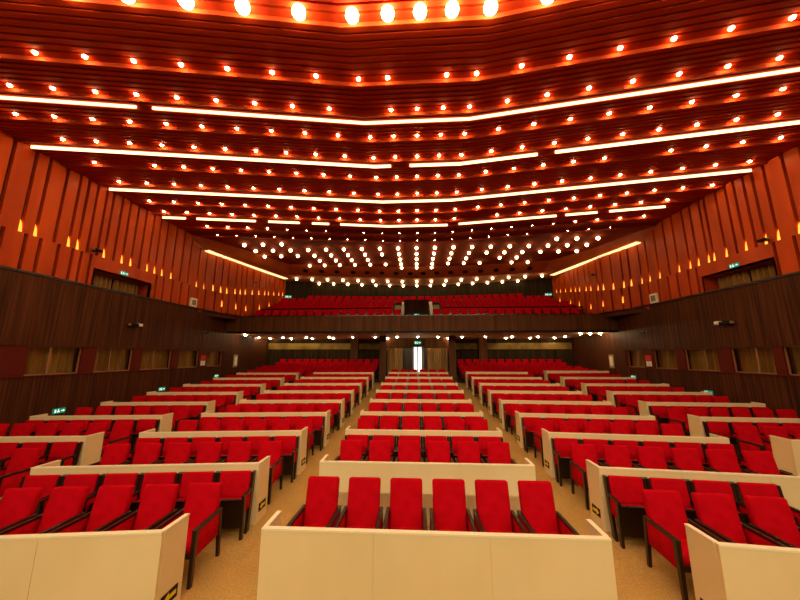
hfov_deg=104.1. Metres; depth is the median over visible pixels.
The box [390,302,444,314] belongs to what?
stairwell
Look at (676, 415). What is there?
armchair
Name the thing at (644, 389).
armchair
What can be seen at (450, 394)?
seat
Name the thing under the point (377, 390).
divider
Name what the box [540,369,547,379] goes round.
armchair
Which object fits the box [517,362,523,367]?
chair
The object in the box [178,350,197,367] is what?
window
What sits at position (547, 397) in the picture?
armchair
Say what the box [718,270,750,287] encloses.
door curtain
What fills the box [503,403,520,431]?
seat
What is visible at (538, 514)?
armchair
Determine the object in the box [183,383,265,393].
divider
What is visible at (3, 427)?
armchair
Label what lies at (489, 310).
chair
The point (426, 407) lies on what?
armchair
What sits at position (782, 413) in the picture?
armchair
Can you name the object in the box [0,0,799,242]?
ceiling
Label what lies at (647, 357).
notice
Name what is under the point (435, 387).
armchair
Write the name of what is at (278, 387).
armchair
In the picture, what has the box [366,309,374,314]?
chair
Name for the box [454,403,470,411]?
seat
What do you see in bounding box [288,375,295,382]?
seat
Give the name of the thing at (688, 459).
armchair
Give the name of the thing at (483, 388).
seat
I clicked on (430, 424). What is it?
armchair
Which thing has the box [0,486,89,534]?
armchair
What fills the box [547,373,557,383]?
seat
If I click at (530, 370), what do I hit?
chair
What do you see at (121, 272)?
exit sign
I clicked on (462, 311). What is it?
chair
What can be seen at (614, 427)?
armchair
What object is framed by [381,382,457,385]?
divider
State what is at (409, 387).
armchair
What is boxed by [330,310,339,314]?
chair
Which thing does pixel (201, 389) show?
armchair
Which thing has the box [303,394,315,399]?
armchair
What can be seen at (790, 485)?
divider
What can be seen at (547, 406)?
seat
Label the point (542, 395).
seat
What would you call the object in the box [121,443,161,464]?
armchair
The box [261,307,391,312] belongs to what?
balcony railing
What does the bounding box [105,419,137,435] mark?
seat
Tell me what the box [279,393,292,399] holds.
seat
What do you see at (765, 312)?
wall
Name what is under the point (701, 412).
armchair
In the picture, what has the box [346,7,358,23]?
floodlight
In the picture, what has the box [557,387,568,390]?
armchair
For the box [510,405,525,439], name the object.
armchair
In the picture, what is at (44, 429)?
armchair
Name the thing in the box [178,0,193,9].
floodlight
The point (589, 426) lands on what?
armchair
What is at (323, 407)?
armchair
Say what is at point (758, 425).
seat
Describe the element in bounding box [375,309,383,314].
chair
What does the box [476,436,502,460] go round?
seat
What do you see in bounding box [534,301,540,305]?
chair
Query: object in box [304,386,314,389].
armchair
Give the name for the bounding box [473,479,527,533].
armchair
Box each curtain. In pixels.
[92,274,111,288]
[112,279,137,294]
[387,348,402,376]
[427,348,447,371]
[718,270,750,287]
[750,263,775,280]
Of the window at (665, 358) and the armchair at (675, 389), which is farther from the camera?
the window at (665, 358)
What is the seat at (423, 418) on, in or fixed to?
on the floor
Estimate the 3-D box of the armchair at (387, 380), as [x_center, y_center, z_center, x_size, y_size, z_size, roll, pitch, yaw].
[-0.579,4.643,16.184,0.580,0.966,0.716,-1,-10,3]
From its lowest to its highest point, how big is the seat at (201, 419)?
0.888 m
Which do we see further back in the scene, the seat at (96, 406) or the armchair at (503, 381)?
the armchair at (503, 381)
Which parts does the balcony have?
parapet rail, parapet trim, parapet panel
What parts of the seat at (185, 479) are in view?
frame, backrest, frame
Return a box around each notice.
[200,355,205,365]
[645,355,651,365]
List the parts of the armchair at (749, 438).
leg, panel, backrest, armrest, panel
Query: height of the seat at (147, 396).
0.888 m
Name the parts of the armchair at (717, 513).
armrest, backrest, panel, armrest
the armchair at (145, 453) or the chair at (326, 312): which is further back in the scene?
the chair at (326, 312)
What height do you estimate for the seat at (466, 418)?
0.888 m
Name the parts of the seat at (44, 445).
backrest, frame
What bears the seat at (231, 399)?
on the floor
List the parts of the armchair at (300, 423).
backrest, leg, panel, leg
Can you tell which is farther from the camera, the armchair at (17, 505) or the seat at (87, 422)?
the seat at (87, 422)
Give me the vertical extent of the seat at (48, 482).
0.888 m
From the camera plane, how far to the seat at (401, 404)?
11.30 m
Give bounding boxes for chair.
[250,310,262,315]
[259,310,271,315]
[268,310,279,315]
[273,303,279,308]
[277,310,288,315]
[285,310,296,315]
[294,310,305,315]
[298,367,304,374]
[303,310,313,315]
[303,367,313,376]
[312,310,322,315]
[312,367,321,374]
[321,310,331,315]
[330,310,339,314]
[339,310,348,314]
[348,309,357,314]
[357,309,365,314]
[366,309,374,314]
[371,362,377,376]
[372,359,378,372]
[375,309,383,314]
[384,309,392,314]
[393,309,401,314]
[425,296,431,301]
[432,309,441,314]
[442,309,450,314]
[451,309,459,314]
[458,362,464,376]
[459,366,466,380]
[460,309,469,314]
[461,368,468,378]
[469,309,478,313]
[475,362,481,367]
[478,308,487,313]
[483,362,489,367]
[487,308,497,313]
[492,362,498,367]
[496,308,506,313]
[500,362,506,367]
[505,308,516,313]
[514,308,525,313]
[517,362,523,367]
[524,308,535,313]
[525,362,532,367]
[525,368,536,376]
[533,308,544,313]
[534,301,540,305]
[534,362,540,367]
[535,368,541,376]
[542,308,554,313]
[542,362,549,367]
[551,308,564,313]
[551,362,557,367]
[561,308,574,313]
[570,308,583,313]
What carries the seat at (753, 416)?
on the floor
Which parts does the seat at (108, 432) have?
backrest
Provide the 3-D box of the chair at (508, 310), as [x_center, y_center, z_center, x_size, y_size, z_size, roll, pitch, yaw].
[7.036,0.989,19.828,0.574,1.020,0.658,-1,-10,3]
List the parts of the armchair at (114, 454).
backrest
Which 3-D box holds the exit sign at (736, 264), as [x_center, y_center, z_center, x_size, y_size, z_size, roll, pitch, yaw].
[12.452,-1.287,11.621,0.039,0.160,0.360,-1,-10,3]
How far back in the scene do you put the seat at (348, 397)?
12.90 m
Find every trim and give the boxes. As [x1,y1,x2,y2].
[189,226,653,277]
[199,240,644,285]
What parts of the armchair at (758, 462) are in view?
backrest, armrest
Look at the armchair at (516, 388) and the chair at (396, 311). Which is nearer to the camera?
the armchair at (516, 388)
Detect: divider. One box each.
[0,432,104,465]
[0,513,189,599]
[29,413,172,431]
[30,456,269,524]
[100,400,215,412]
[139,427,307,474]
[146,391,242,404]
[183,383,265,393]
[201,410,330,445]
[213,377,284,385]
[236,372,298,379]
[239,398,344,427]
[257,510,617,599]
[264,389,354,413]
[284,382,361,403]
[300,377,368,394]
[313,372,373,387]
[319,454,535,525]
[345,426,502,447]
[360,409,482,429]
[370,398,471,410]
[376,389,463,398]
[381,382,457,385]
[385,376,451,382]
[389,372,447,376]
[465,372,527,387]
[471,376,541,394]
[479,382,560,403]
[487,389,582,414]
[499,399,610,428]
[515,411,654,447]
[541,428,729,477]
[544,370,608,379]
[560,376,635,386]
[581,383,668,394]
[585,459,799,532]
[606,390,710,406]
[638,400,765,415]
[684,523,799,599]
[687,414,799,436]
[769,435,799,475]
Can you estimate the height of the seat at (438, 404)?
0.888 m
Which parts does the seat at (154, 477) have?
panel, frame, backrest, frame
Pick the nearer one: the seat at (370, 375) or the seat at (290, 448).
the seat at (290, 448)
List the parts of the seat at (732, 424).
backrest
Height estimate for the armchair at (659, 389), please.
0.966 m
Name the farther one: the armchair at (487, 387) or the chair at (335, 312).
the chair at (335, 312)
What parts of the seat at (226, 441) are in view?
backrest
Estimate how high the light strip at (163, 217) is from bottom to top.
0.087 m
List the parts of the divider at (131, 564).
panel, arrow plate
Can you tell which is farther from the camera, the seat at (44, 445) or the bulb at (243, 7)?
the seat at (44, 445)
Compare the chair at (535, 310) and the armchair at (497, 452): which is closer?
the armchair at (497, 452)
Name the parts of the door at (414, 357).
pane, frame, pane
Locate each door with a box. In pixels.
[91,268,151,297]
[402,346,426,371]
[703,257,776,291]
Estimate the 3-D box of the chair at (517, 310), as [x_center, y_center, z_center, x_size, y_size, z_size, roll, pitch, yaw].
[7.620,0.983,19.797,0.574,1.020,0.658,-1,-10,3]
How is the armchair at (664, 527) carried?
on the floor
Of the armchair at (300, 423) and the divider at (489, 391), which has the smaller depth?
the armchair at (300, 423)
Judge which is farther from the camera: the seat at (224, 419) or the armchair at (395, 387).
the armchair at (395, 387)
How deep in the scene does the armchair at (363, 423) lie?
8.70 m
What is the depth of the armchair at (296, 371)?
20.33 m
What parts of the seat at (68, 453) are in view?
panel, frame, backrest, armrest, panel, frame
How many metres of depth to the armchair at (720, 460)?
5.98 m
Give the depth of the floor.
4.63 m
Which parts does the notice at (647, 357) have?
red plate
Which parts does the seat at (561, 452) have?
frame, leg, backrest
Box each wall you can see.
[0,130,285,435]
[266,278,574,375]
[552,146,799,417]
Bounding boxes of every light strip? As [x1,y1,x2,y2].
[0,96,136,108]
[30,145,390,167]
[109,169,751,202]
[152,67,799,124]
[162,216,185,218]
[196,218,255,221]
[268,221,299,223]
[312,222,328,224]
[340,224,447,226]
[410,153,537,166]
[459,215,555,224]
[555,120,799,153]
[565,211,596,215]
[609,206,665,211]
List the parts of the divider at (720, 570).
panel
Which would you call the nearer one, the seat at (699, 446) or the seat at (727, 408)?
the seat at (699, 446)
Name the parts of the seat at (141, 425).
backrest, frame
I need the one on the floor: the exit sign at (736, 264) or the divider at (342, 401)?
the divider at (342, 401)
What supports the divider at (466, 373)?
on the floor
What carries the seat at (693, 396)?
on the floor
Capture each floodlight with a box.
[122,0,134,3]
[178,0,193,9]
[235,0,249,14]
[292,3,305,20]
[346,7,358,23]
[381,5,393,21]
[413,3,426,19]
[445,1,458,18]
[484,0,496,15]
[541,0,552,4]
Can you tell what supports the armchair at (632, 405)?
on the floor
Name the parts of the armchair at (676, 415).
panel, backrest, leg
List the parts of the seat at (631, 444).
backrest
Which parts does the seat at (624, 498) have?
frame, panel, armrest, leg, backrest, seat, frame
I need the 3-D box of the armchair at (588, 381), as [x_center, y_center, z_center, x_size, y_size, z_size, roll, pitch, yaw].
[9.695,4.487,15.448,0.580,0.966,0.716,-1,-10,4]
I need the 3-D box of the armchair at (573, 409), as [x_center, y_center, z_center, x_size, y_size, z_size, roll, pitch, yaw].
[5.816,3.922,9.914,0.580,0.966,0.716,-1,-10,6]
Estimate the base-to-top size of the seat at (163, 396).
0.888 m
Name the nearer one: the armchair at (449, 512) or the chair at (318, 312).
the armchair at (449, 512)
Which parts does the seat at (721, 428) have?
frame, backrest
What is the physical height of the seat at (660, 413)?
0.888 m
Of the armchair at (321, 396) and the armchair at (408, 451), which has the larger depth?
the armchair at (321, 396)
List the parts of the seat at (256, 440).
backrest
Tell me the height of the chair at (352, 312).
1.020 m
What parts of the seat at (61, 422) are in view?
backrest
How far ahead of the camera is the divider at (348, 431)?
7.40 m
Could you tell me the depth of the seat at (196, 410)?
10.80 m
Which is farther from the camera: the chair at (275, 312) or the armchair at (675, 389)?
the chair at (275, 312)
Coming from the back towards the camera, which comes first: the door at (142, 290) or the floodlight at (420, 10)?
the door at (142, 290)
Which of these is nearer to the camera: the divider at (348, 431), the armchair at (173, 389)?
the divider at (348, 431)
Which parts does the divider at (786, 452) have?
panel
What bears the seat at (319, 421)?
on the floor
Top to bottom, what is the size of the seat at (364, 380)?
0.888 m
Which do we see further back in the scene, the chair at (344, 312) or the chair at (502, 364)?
the chair at (502, 364)
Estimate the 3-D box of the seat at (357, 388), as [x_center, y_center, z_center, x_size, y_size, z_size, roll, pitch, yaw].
[-2.236,4.525,14.807,0.610,0.888,0.428,0,-10,-1]
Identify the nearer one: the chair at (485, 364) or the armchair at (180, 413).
the armchair at (180, 413)
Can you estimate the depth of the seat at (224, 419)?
9.16 m
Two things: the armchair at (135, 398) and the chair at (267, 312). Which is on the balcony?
the chair at (267, 312)
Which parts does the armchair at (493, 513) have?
panel, armrest, backrest, seat, panel, armrest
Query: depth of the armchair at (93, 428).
8.14 m
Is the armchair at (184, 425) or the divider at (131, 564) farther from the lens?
the armchair at (184, 425)
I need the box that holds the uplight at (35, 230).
[33,224,36,235]
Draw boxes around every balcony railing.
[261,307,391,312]
[442,306,582,312]
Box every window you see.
[24,346,81,375]
[93,348,132,371]
[140,349,170,369]
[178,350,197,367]
[206,351,221,366]
[628,350,644,367]
[654,349,676,368]
[685,348,719,370]
[731,347,776,373]
[784,346,799,375]
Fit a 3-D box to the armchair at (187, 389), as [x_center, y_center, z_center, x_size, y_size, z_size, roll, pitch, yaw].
[-9.472,4.363,13.700,0.580,0.966,0.716,0,-10,0]
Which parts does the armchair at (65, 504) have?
armrest, panel, armrest, backrest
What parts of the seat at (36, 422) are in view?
backrest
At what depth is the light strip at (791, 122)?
9.25 m
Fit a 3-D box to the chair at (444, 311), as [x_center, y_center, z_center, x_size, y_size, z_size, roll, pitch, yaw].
[2.947,1.028,20.050,0.574,1.020,0.658,-1,-10,3]
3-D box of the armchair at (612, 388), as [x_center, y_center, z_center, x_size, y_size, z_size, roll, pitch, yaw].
[9.584,4.269,13.432,0.580,0.966,0.716,-1,-10,4]
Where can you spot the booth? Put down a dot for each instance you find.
(411, 307)
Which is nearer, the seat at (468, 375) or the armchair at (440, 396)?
the armchair at (440, 396)
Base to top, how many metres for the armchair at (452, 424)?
0.966 m
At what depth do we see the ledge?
17.03 m
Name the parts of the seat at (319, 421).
backrest, leg, frame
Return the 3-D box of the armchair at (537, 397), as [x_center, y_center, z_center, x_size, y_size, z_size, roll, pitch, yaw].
[5.305,4.157,11.974,0.580,0.966,0.716,-1,-10,5]
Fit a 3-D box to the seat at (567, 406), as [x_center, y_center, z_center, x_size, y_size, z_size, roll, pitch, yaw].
[5.784,4.048,10.645,0.610,0.888,0.428,-1,-10,7]
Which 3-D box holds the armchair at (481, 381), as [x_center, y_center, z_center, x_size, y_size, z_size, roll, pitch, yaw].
[4.270,4.585,15.895,0.580,0.966,0.716,-1,-10,5]
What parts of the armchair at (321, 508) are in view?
armrest, panel, seat, backrest, armrest, panel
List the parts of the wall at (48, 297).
sill, panel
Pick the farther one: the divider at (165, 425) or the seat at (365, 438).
the divider at (165, 425)
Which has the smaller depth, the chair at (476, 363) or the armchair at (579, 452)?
the armchair at (579, 452)
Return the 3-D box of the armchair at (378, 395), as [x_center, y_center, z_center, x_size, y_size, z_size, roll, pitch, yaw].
[-0.764,4.244,12.430,0.580,0.966,0.716,-1,-10,3]
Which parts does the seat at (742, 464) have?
backrest, frame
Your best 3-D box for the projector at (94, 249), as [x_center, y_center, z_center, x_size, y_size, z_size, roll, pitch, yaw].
[-11.281,-1.849,11.593,0.250,0.095,0.310,-1,-10,3]
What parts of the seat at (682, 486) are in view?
frame, backrest, frame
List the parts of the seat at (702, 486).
frame, backrest, frame, armrest, panel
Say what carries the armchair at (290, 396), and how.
on the floor
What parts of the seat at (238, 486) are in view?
frame, seat, backrest, leg, armrest, panel, frame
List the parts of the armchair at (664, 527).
leg, panel, armrest, backrest, leg, seat, seat frame, armrest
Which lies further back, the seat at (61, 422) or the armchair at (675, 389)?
the armchair at (675, 389)
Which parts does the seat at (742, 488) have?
frame, backrest, frame, armrest, panel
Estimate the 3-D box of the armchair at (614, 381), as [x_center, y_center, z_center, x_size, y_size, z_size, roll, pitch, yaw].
[10.940,4.464,15.344,0.580,0.966,0.716,-1,-10,4]
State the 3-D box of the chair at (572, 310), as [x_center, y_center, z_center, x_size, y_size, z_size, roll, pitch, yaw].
[11.125,0.949,19.606,0.574,1.020,0.658,-1,-10,3]
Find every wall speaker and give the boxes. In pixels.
[189,298,197,306]
[649,293,658,303]
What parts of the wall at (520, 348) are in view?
gold panel, gold panel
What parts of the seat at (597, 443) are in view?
backrest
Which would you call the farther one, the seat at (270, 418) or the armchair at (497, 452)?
the seat at (270, 418)
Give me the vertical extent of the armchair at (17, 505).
0.966 m
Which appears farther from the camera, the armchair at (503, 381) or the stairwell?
the stairwell
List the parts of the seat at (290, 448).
backrest, leg, frame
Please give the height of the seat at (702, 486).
0.888 m
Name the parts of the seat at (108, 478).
panel, armrest, frame, backrest, frame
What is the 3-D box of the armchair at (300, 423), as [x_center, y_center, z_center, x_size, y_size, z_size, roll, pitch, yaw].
[-2.643,3.728,8.319,0.580,0.966,0.716,0,-10,0]
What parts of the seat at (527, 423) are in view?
frame, leg, backrest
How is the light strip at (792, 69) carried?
attached to the ceiling at (212, 36)
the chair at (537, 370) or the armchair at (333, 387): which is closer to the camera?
the armchair at (333, 387)
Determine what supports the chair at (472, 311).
on the balcony
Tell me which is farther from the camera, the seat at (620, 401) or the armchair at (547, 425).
the seat at (620, 401)
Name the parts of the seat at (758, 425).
backrest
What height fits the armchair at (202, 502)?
0.966 m
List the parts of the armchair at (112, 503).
armrest, panel, backrest, armrest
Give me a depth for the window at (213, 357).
18.64 m
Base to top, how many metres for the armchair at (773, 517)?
0.966 m
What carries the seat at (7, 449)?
on the floor
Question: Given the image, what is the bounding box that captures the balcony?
[226,307,617,338]
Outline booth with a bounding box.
[404,300,428,314]
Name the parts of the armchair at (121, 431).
panel, armrest, backrest, panel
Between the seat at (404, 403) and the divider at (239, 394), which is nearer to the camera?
the seat at (404, 403)
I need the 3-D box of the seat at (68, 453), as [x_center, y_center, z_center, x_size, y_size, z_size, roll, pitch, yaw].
[-7.319,3.520,6.621,0.610,0.888,0.428,0,-10,-3]
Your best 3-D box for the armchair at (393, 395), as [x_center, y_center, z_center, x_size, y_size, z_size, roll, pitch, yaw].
[-0.140,4.238,12.396,0.580,0.966,0.716,-1,-10,3]
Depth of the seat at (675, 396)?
12.22 m
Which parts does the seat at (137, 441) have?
frame, backrest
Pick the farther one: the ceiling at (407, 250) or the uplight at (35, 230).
the ceiling at (407, 250)
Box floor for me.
[0,382,695,599]
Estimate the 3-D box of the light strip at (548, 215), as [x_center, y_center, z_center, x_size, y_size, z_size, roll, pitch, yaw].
[5.081,-3.831,14.946,4.456,0.087,0.035,-2,-10,12]
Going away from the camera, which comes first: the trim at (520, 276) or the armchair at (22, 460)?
the armchair at (22, 460)
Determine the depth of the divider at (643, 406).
10.58 m
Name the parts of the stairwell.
rail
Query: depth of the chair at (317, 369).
21.79 m
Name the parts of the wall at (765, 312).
panel, sill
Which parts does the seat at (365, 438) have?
backrest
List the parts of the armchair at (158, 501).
armrest, panel, backrest, armrest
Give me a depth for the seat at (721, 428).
8.45 m
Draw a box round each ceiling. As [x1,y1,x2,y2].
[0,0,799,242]
[187,220,661,266]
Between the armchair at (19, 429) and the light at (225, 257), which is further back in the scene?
the light at (225, 257)
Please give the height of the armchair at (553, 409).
0.966 m
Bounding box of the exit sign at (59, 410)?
[52,407,65,413]
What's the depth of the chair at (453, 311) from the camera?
20.25 m
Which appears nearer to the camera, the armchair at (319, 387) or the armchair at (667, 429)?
the armchair at (667, 429)
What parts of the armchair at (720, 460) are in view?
backrest, armrest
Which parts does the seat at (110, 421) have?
backrest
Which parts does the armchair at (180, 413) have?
leg, backrest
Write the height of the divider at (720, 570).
0.970 m
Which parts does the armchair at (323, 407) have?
backrest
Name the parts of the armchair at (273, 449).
leg, backrest, armrest, panel, leg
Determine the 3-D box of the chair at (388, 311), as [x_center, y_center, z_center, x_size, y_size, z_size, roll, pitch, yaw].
[-0.737,1.064,20.251,0.574,1.020,0.658,-1,-10,3]
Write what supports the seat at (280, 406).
on the floor
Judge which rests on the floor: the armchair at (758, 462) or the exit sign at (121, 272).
the armchair at (758, 462)
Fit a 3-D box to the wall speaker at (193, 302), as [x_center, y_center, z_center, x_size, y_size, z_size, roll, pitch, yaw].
[-11.061,0.135,16.714,0.095,0.460,0.460,-1,-10,3]
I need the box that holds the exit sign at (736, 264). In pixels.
[729,262,738,268]
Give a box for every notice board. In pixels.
[233,355,237,366]
[608,355,614,367]
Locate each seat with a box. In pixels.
[0,442,24,459]
[0,442,52,467]
[0,474,66,513]
[7,420,47,435]
[31,420,68,435]
[36,442,82,465]
[36,473,105,514]
[55,420,91,435]
[81,419,113,435]
[82,473,142,513]
[91,406,114,414]
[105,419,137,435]
[111,405,132,414]
[127,438,162,460]
[129,472,181,511]
[130,405,150,414]
[130,419,159,450]
[144,395,158,401]
[150,405,170,414]
[158,437,191,460]
[159,395,174,401]
[169,405,187,413]
[174,471,218,510]
[175,395,189,401]
[187,405,206,419]
[190,437,218,459]
[197,417,219,430]
[216,470,255,539]
[218,436,244,459]
[220,417,240,430]
[226,395,236,404]
[237,403,254,412]
[241,416,262,430]
[245,436,272,458]
[249,386,260,399]
[255,403,272,411]
[262,416,283,430]
[264,393,275,399]
[269,380,279,389]
[272,403,289,411]
[272,436,299,482]
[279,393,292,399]
[283,416,304,429]
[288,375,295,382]
[290,403,306,411]
[293,393,307,399]
[304,416,324,450]
[307,403,323,411]
[308,393,321,399]
[322,393,336,399]
[324,403,340,430]
[337,393,351,416]
[345,435,370,459]
[349,385,359,405]
[356,379,366,396]
[360,415,379,428]
[363,374,371,389]
[368,435,395,461]
[370,402,385,410]
[379,415,400,429]
[386,402,402,411]
[396,435,422,456]
[400,416,420,429]
[403,403,419,411]
[420,403,437,411]
[421,416,442,429]
[423,436,450,461]
[437,403,453,411]
[442,416,462,429]
[449,393,463,399]
[449,436,475,462]
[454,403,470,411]
[463,416,483,430]
[467,374,476,389]
[473,379,484,396]
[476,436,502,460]
[481,385,488,405]
[491,393,503,416]
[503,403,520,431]
[521,404,538,412]
[521,417,542,452]
[539,404,556,413]
[540,394,552,400]
[543,418,565,431]
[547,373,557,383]
[551,438,580,485]
[553,394,567,400]
[557,404,575,413]
[564,379,576,390]
[565,418,588,432]
[568,394,582,400]
[576,405,594,413]
[580,439,610,462]
[587,386,600,400]
[588,419,611,433]
[595,405,613,414]
[602,475,647,548]
[609,440,640,464]
[610,419,635,434]
[614,394,629,414]
[632,394,642,400]
[635,420,662,435]
[640,441,673,465]
[644,477,697,520]
[648,406,668,423]
[651,395,663,401]
[664,395,680,401]
[669,406,688,418]
[670,442,709,467]
[681,395,697,401]
[686,479,750,524]
[688,406,711,416]
[698,395,714,402]
[702,421,743,458]
[702,443,746,469]
[709,406,733,416]
[729,407,755,417]
[729,422,766,439]
[730,481,799,526]
[750,407,778,417]
[752,422,794,438]
[780,423,799,434]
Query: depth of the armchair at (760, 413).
9.61 m
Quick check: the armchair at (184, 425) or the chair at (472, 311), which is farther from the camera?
the chair at (472, 311)
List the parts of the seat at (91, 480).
leg, armrest, frame, backrest, frame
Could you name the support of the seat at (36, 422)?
on the floor
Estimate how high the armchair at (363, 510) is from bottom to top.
1.020 m
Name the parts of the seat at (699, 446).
backrest, frame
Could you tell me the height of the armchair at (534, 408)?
0.966 m
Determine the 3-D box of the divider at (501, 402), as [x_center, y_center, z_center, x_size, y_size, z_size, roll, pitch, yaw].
[5.485,4.079,11.125,3.712,0.970,0.408,-1,-10,7]
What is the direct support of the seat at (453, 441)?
on the floor
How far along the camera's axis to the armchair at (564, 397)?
12.12 m
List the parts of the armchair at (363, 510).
armrest, panel, seat, backrest, armrest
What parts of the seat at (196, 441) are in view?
backrest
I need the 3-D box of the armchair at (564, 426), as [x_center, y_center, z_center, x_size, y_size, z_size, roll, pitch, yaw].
[4.462,3.668,8.003,0.580,0.966,0.716,-1,-10,6]
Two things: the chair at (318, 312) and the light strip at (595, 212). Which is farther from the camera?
the chair at (318, 312)
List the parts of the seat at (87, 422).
backrest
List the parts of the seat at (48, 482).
frame, backrest, frame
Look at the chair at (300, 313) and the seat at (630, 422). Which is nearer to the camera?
the seat at (630, 422)
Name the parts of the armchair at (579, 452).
leg, panel, armrest, backrest, leg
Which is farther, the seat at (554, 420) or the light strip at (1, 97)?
the seat at (554, 420)
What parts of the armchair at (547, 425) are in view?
leg, panel, leg, backrest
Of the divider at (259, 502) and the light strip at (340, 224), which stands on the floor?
the divider at (259, 502)
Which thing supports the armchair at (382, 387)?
on the floor
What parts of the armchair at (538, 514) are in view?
panel, armrest, backrest, seat, panel, armrest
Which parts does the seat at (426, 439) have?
frame, backrest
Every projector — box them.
[92,248,102,252]
[128,323,142,326]
[714,321,733,324]
[757,237,769,242]
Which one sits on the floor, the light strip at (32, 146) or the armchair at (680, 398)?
the armchair at (680, 398)
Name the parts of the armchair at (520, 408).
panel, backrest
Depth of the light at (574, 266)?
21.73 m
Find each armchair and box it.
[0,424,9,436]
[0,448,41,496]
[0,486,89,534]
[0,487,43,530]
[9,423,34,435]
[34,423,59,435]
[46,485,134,533]
[60,423,84,435]
[74,407,92,415]
[85,423,108,436]
[86,444,130,465]
[94,407,112,414]
[99,484,179,531]
[101,422,133,456]
[114,407,131,414]
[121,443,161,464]
[131,396,145,401]
[134,407,151,414]
[148,396,161,401]
[152,482,222,589]
[154,407,170,414]
[154,442,192,463]
[164,396,178,401]
[169,387,181,391]
[171,407,190,431]
[177,420,198,431]
[181,396,194,401]
[184,387,195,391]
[185,442,222,463]
[197,395,210,401]
[198,387,209,391]
[201,420,221,430]
[212,387,223,391]
[213,381,222,383]
[214,395,226,412]
[218,441,252,462]
[225,405,240,412]
[225,419,244,430]
[226,387,237,391]
[240,387,251,399]
[244,405,259,412]
[249,419,267,430]
[251,441,283,503]
[256,394,268,399]
[262,381,271,389]
[263,405,278,411]
[272,394,284,399]
[272,419,290,429]
[277,386,287,389]
[280,375,288,382]
[282,404,296,411]
[286,476,340,527]
[287,394,299,399]
[291,386,300,389]
[295,370,302,379]
[295,419,314,463]
[301,404,314,411]
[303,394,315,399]
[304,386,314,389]
[318,386,327,389]
[319,394,330,399]
[319,404,334,438]
[331,386,341,389]
[334,394,346,417]
[334,440,363,460]
[334,477,382,528]
[345,386,355,406]
[354,380,363,397]
[357,418,374,428]
[364,440,393,461]
[367,369,374,383]
[369,404,382,410]
[376,393,387,398]
[380,418,396,429]
[381,386,390,389]
[382,478,427,530]
[385,379,393,382]
[387,404,399,411]
[391,393,402,398]
[394,386,403,389]
[395,440,422,461]
[402,418,418,429]
[405,404,418,411]
[406,393,417,398]
[408,386,417,389]
[421,386,430,389]
[422,393,433,398]
[423,404,436,411]
[425,419,441,429]
[425,441,453,462]
[429,479,476,531]
[434,386,444,389]
[437,393,448,399]
[441,404,454,411]
[447,419,464,429]
[448,386,458,389]
[453,394,464,399]
[455,441,484,462]
[459,404,473,411]
[470,419,487,430]
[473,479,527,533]
[477,380,486,398]
[485,386,496,407]
[485,442,516,463]
[495,394,508,421]
[500,386,510,390]
[502,380,511,382]
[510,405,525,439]
[512,394,524,399]
[514,386,524,390]
[517,480,579,534]
[527,380,536,382]
[528,386,539,390]
[528,394,541,400]
[530,405,545,412]
[533,420,553,465]
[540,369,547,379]
[540,380,549,383]
[543,387,553,390]
[545,395,558,400]
[550,406,565,413]
[555,375,563,384]
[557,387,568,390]
[558,421,578,432]
[562,395,575,400]
[569,406,585,413]
[569,444,606,509]
[574,380,583,390]
[579,395,592,400]
[583,421,604,433]
[587,380,596,382]
[590,406,606,414]
[596,387,608,401]
[599,380,609,383]
[602,445,640,467]
[608,422,630,433]
[610,407,627,414]
[611,387,623,390]
[612,380,622,383]
[624,395,639,415]
[625,380,636,383]
[626,387,638,390]
[634,423,656,434]
[635,446,677,469]
[639,380,649,383]
[641,387,653,391]
[641,489,725,599]
[642,395,656,401]
[656,387,669,391]
[659,396,674,401]
[660,423,684,435]
[666,408,689,435]
[670,448,715,471]
[672,387,684,391]
[677,396,692,401]
[688,408,707,416]
[691,492,789,547]
[695,396,711,402]
[705,449,755,473]
[709,408,729,416]
[713,396,729,402]
[731,409,752,417]
[734,425,773,457]
[741,450,795,475]
[743,495,799,547]
[754,409,774,417]
[762,426,789,441]
[776,409,797,417]
[790,427,799,439]
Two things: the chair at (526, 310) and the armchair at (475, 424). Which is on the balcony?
the chair at (526, 310)
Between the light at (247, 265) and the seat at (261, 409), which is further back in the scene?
the light at (247, 265)
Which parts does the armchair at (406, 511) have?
armrest, seat, armrest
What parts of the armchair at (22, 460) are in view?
panel, armrest, backrest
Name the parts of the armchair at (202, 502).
armrest, panel, seat, leg, backrest, armrest, panel, leg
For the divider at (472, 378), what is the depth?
16.98 m
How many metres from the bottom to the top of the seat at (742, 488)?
0.888 m
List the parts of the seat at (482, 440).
backrest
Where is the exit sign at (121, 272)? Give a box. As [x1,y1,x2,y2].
[120,270,128,275]
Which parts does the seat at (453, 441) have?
backrest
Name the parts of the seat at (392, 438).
backrest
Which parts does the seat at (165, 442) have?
frame, backrest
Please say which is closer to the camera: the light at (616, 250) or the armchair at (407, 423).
the armchair at (407, 423)
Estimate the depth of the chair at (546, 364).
22.68 m
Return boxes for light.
[205,250,222,255]
[221,256,244,263]
[242,264,266,271]
[264,272,287,278]
[551,265,577,275]
[575,257,597,265]
[597,249,621,257]
[619,242,640,248]
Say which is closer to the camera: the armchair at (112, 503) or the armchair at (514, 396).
the armchair at (112, 503)
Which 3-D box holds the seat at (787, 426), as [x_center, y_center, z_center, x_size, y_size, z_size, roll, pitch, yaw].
[10.475,3.697,8.124,0.610,0.888,0.428,-1,-10,6]
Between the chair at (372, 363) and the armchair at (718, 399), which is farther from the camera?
the chair at (372, 363)
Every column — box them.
[350,339,358,361]
[379,336,385,382]
[448,335,456,382]
[477,338,487,361]
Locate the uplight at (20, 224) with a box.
[18,219,21,231]
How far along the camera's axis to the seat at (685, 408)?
10.45 m

